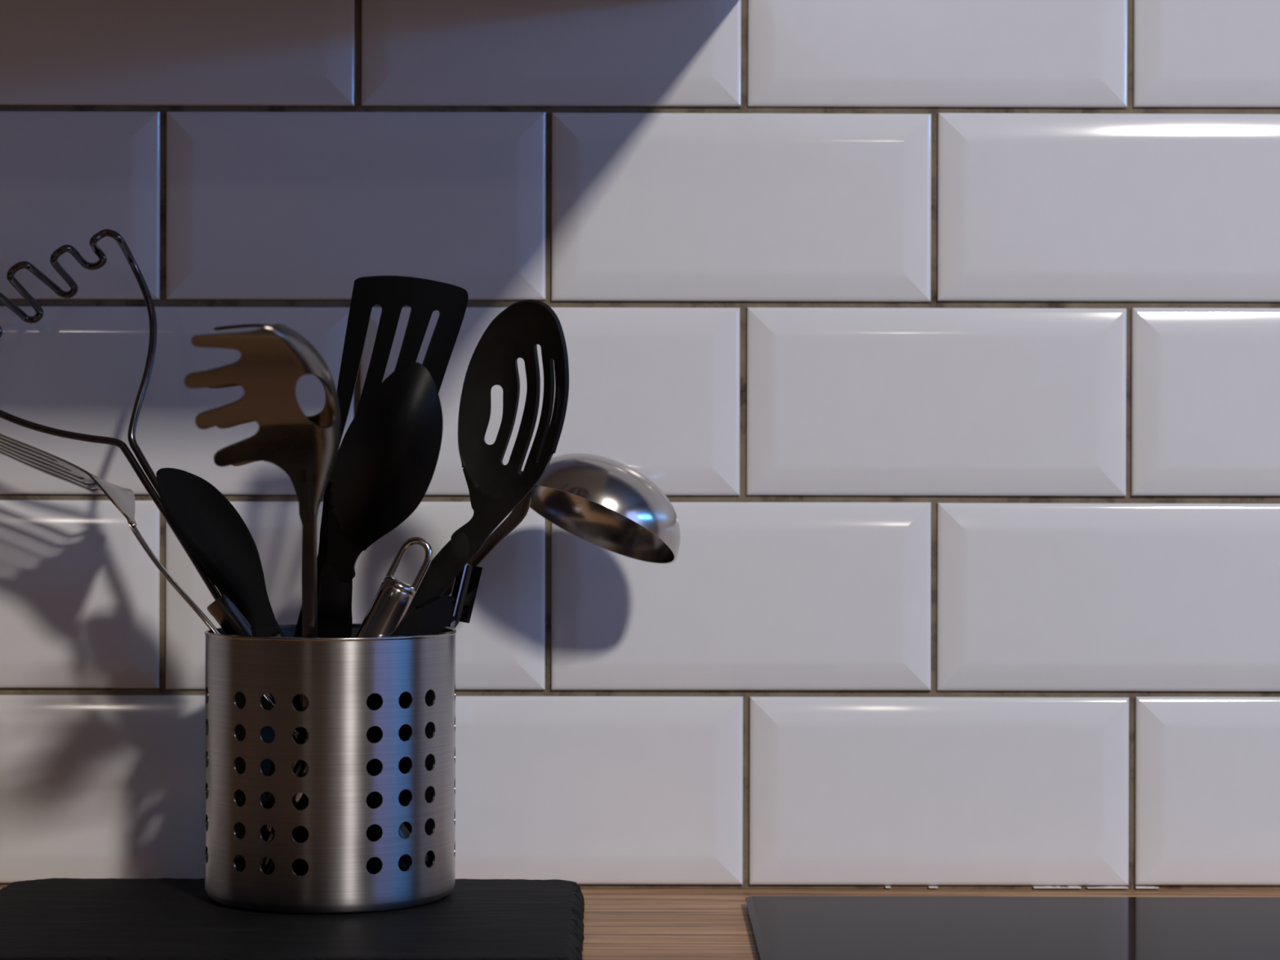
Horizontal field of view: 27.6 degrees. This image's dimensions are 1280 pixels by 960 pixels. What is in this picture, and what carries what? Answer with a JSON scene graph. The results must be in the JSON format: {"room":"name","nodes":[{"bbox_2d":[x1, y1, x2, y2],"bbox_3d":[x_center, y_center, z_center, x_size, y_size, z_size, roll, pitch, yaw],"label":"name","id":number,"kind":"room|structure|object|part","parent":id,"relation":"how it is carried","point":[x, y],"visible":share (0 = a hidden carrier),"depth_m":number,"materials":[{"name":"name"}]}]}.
{"room":"kitchen","nodes":[
{"label":"kitchen","id":0,"kind":"room"},
{"bbox_2d":[0,0,1279,889],"bbox_3d":[0.000,-0.110,1.427,4.400,2.450,0.120,0,0,0],"label":"wall","id":1,"kind":"structure","parent":0,"point":[940,339],"depth_m":1.37,"materials":[{"name":"white tile"}]},
{"bbox_2d":[884,885,1159,888],"bbox_3d":[0.201,0.214,1.370,0.144,0.001,0.003,0,0,0],"label":"trim","id":2,"kind":"structure","parent":1,"relation":"attached to","point":[886,886],"depth_m":1.37,"materials":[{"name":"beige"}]},
{"bbox_3d":[-0.002,1.165,-0.923,4.600,0.100,4.820,0,0,0],"label":"floor","id":3,"kind":"structure","parent":0,"visible":0},
{"bbox_2d":[0,887,1279,959],"bbox_3d":[-0.001,0.665,1.059,4.380,0.900,0.624,0,0,0],"label":"countertop","id":4,"kind":"structure","parent":3,"relation":"on","point":[620,923],"depth_m":1.29,"materials":[{"name":"brown wood"}]},
{"bbox_2d":[0,878,584,959],"bbox_3d":[-0.172,0.207,1.205,0.295,0.013,0.231,0,0,0],"label":"slate board","id":5,"kind":"object","parent":4,"relation":"on","point":[48,918],"visible":0.79,"depth_m":1.18,"materials":[{"name":"black stone"}]},
{"bbox_2d":[204,622,456,913],"bbox_3d":[-0.149,0.136,1.260,0.121,0.128,0.121,0,0,-21],"label":"utensil holder","id":6,"kind":"object","parent":5,"relation":"on","point":[415,750],"visible":0.98,"depth_m":1.21,"materials":[{"name":"metal"}]},
{"bbox_2d":[0,433,298,740],"bbox_3d":[-0.252,0.071,1.290,0.289,0.246,0.080,0,0,0],"label":"slotted turner","id":7,"kind":"object","parent":6,"relation":"in","point":[122,498],"visible":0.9,"depth_m":1.27,"materials":[{"name":"grey metal"}]},
{"bbox_3d":[-0.321,-0.015,1.295,0.151,0.075,0.072,0,0,0],"label":"blade","id":8,"kind":"part","parent":7,"relation":"part of","materials":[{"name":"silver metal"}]},
{"bbox_3d":[-0.179,0.106,1.258,0.143,0.175,0.015,0,0,7],"label":"handle","id":9,"kind":"part","parent":7,"relation":"part of","materials":[{"name":"silver metal"}]},
{"bbox_2d":[0,229,431,867],"bbox_3d":[-0.234,0.035,1.302,0.267,0.322,0.050,0,0,16],"label":"potato masher","id":10,"kind":"object","parent":6,"relation":"in","point":[232,621],"visible":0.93,"depth_m":1.31,"materials":[{"name":"silver metal"}]},
{"bbox_3d":[-0.157,0.125,1.277,0.110,0.141,0.015,0,0,-1],"label":"handle","id":11,"kind":"part","parent":10,"relation":"part of","materials":[{"name":"silver metal"}]},
{"bbox_2d":[184,323,340,739],"bbox_3d":[-0.157,0.064,1.129,0.058,0.261,0.162,0,0,0],"label":"server","id":12,"kind":"object","parent":6,"relation":"in","point":[273,359],"visible":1,"depth_m":1.09,"materials":[{"name":"silver metal"}]},
{"bbox_3d":[-0.147,0.134,1.206,0.023,0.122,0.003,0,0,0],"label":"handle","id":13,"kind":"part","parent":12,"relation":"part of","materials":[{"name":"silver metal"}]},
{"bbox_2d":[155,467,408,871],"bbox_3d":[-0.168,0.096,1.244,0.123,0.202,0.026,0,0,10],"label":"spoon","id":14,"kind":"object","parent":6,"relation":"in","point":[215,535],"visible":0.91,"depth_m":1.25,"materials":[{"name":"black plastic"}]},
{"bbox_2d":[155,467,284,636],"bbox_3d":[-0.200,0.037,1.247,0.062,0.085,0.028,0,0,0],"label":"bowl","id":15,"kind":"object","parent":14,"relation":"on","point":[214,533],"depth_m":1.25,"materials":[{"name":"black plastic"}]},
{"bbox_3d":[-0.144,0.134,1.238,0.074,0.125,0.005,0,0,0],"label":"handle","id":16,"kind":"part","parent":14,"relation":"part of","materials":[{"name":"black plastic"}]},
{"bbox_2d":[260,537,432,874],"bbox_3d":[-0.140,0.110,1.218,0.086,0.168,0.017,0,0,0],"label":"peeler","id":17,"kind":"object","parent":6,"relation":"in","point":[394,597],"visible":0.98,"depth_m":1.21,"materials":[{"name":"grey metal"}]},
{"bbox_3d":[-0.139,0.106,1.218,0.070,0.124,0.017,0,0,0],"label":"handle","id":18,"kind":"part","parent":17,"relation":"part of","materials":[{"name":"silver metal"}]},
{"bbox_2d":[265,275,468,874],"bbox_3d":[-0.137,0.050,1.239,0.109,0.292,0.037,0,0,25],"label":"slotted spatula","id":19,"kind":"object","parent":6,"relation":"in","point":[424,296],"visible":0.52,"depth_m":1.23,"materials":[{"name":"black plastic"}]},
{"bbox_3d":[-0.161,0.114,1.261,0.049,0.166,0.016,0,0,21],"label":"handle","id":20,"kind":"part","parent":19,"relation":"part of","materials":[{"name":"black plastic"}]},
{"bbox_3d":[-0.122,-0.027,1.230,0.077,0.138,0.032,0,0,20],"label":"blade","id":21,"kind":"part","parent":19,"relation":"part of","materials":[{"name":"black plastic"}]},
{"bbox_2d":[292,361,443,875],"bbox_3d":[-0.129,0.071,1.200,0.028,0.249,0.100,0,0,-40],"label":"spoon","id":22,"kind":"object","parent":6,"relation":"in","point":[384,466],"visible":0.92,"depth_m":1.18,"materials":[{"name":"black plastic"}]},
{"bbox_3d":[-0.152,0.118,1.224,0.035,0.157,0.021,0,0,0],"label":"handle","id":23,"kind":"part","parent":22,"relation":"part of","materials":[{"name":"black plastic"}]},
{"bbox_2d":[318,361,443,582],"bbox_3d":[-0.123,-0.003,1.190,0.079,0.101,0.028,0,0,43],"label":"bowl","id":24,"kind":"object","parent":22,"relation":"on","point":[384,466],"depth_m":1.17,"materials":[{"name":"black plastic"}]},
{"bbox_2d":[235,299,568,871],"bbox_3d":[-0.112,0.056,1.236,0.171,0.279,0.035,0,0,17],"label":"slotted spoon","id":25,"kind":"object","parent":6,"relation":"in","point":[495,488],"visible":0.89,"depth_m":1.22,"materials":[{"name":"black plastic"}]},
{"bbox_3d":[-0.138,0.110,1.246,0.123,0.172,0.016,0,0,4],"label":"handle","id":26,"kind":"part","parent":25,"relation":"part of","materials":[{"name":"black plastic"}]},
{"bbox_2d":[450,299,568,555],"bbox_3d":[-0.063,-0.024,1.218,0.068,0.119,0.020,0,0,32],"label":"bowl","id":27,"kind":"object","parent":25,"relation":"on","point":[495,488],"depth_m":1.22,"materials":[{"name":"black plastic"}]},
{"bbox_2d":[369,563,482,874],"bbox_3d":[-0.100,0.119,1.239,0.057,0.158,0.014,0,0,-32],"label":"tool","id":28,"kind":"object","parent":6,"relation":"in","point":[431,616],"visible":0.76,"depth_m":1.23,"materials":[{"name":"black plastic"}]},
{"bbox_2d":[261,453,680,804],"bbox_3d":[-0.086,0.080,1.297,0.212,0.188,0.084,0,0,0],"label":"ladle","id":29,"kind":"object","parent":6,"relation":"in","point":[606,503],"visible":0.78,"depth_m":1.28,"materials":[{"name":"silver metal"}]},
{"bbox_3d":[-0.120,0.084,1.292,0.145,0.179,0.014,0,0,6],"label":"handle","id":30,"kind":"part","parent":29,"relation":"part of","materials":[{"name":"silver metal"}]},
{"bbox_2d":[529,453,680,564],"bbox_3d":[-0.021,0.015,1.297,0.081,0.056,0.084,0,0,0],"label":"bowl","id":31,"kind":"object","parent":29,"relation":"on","point":[607,504],"depth_m":1.28,"materials":[{"name":"silver metal"}]},
{"bbox_2d":[745,896,1279,959],"bbox_3d":[0.343,0.213,1.063,0.580,0.005,0.503,0,0,0],"label":"induction hob","id":32,"kind":"object","parent":4,"relation":"in","point":[784,927],"visible":1,"depth_m":1.22,"materials":[{"name":"grey glass"}]}
]}

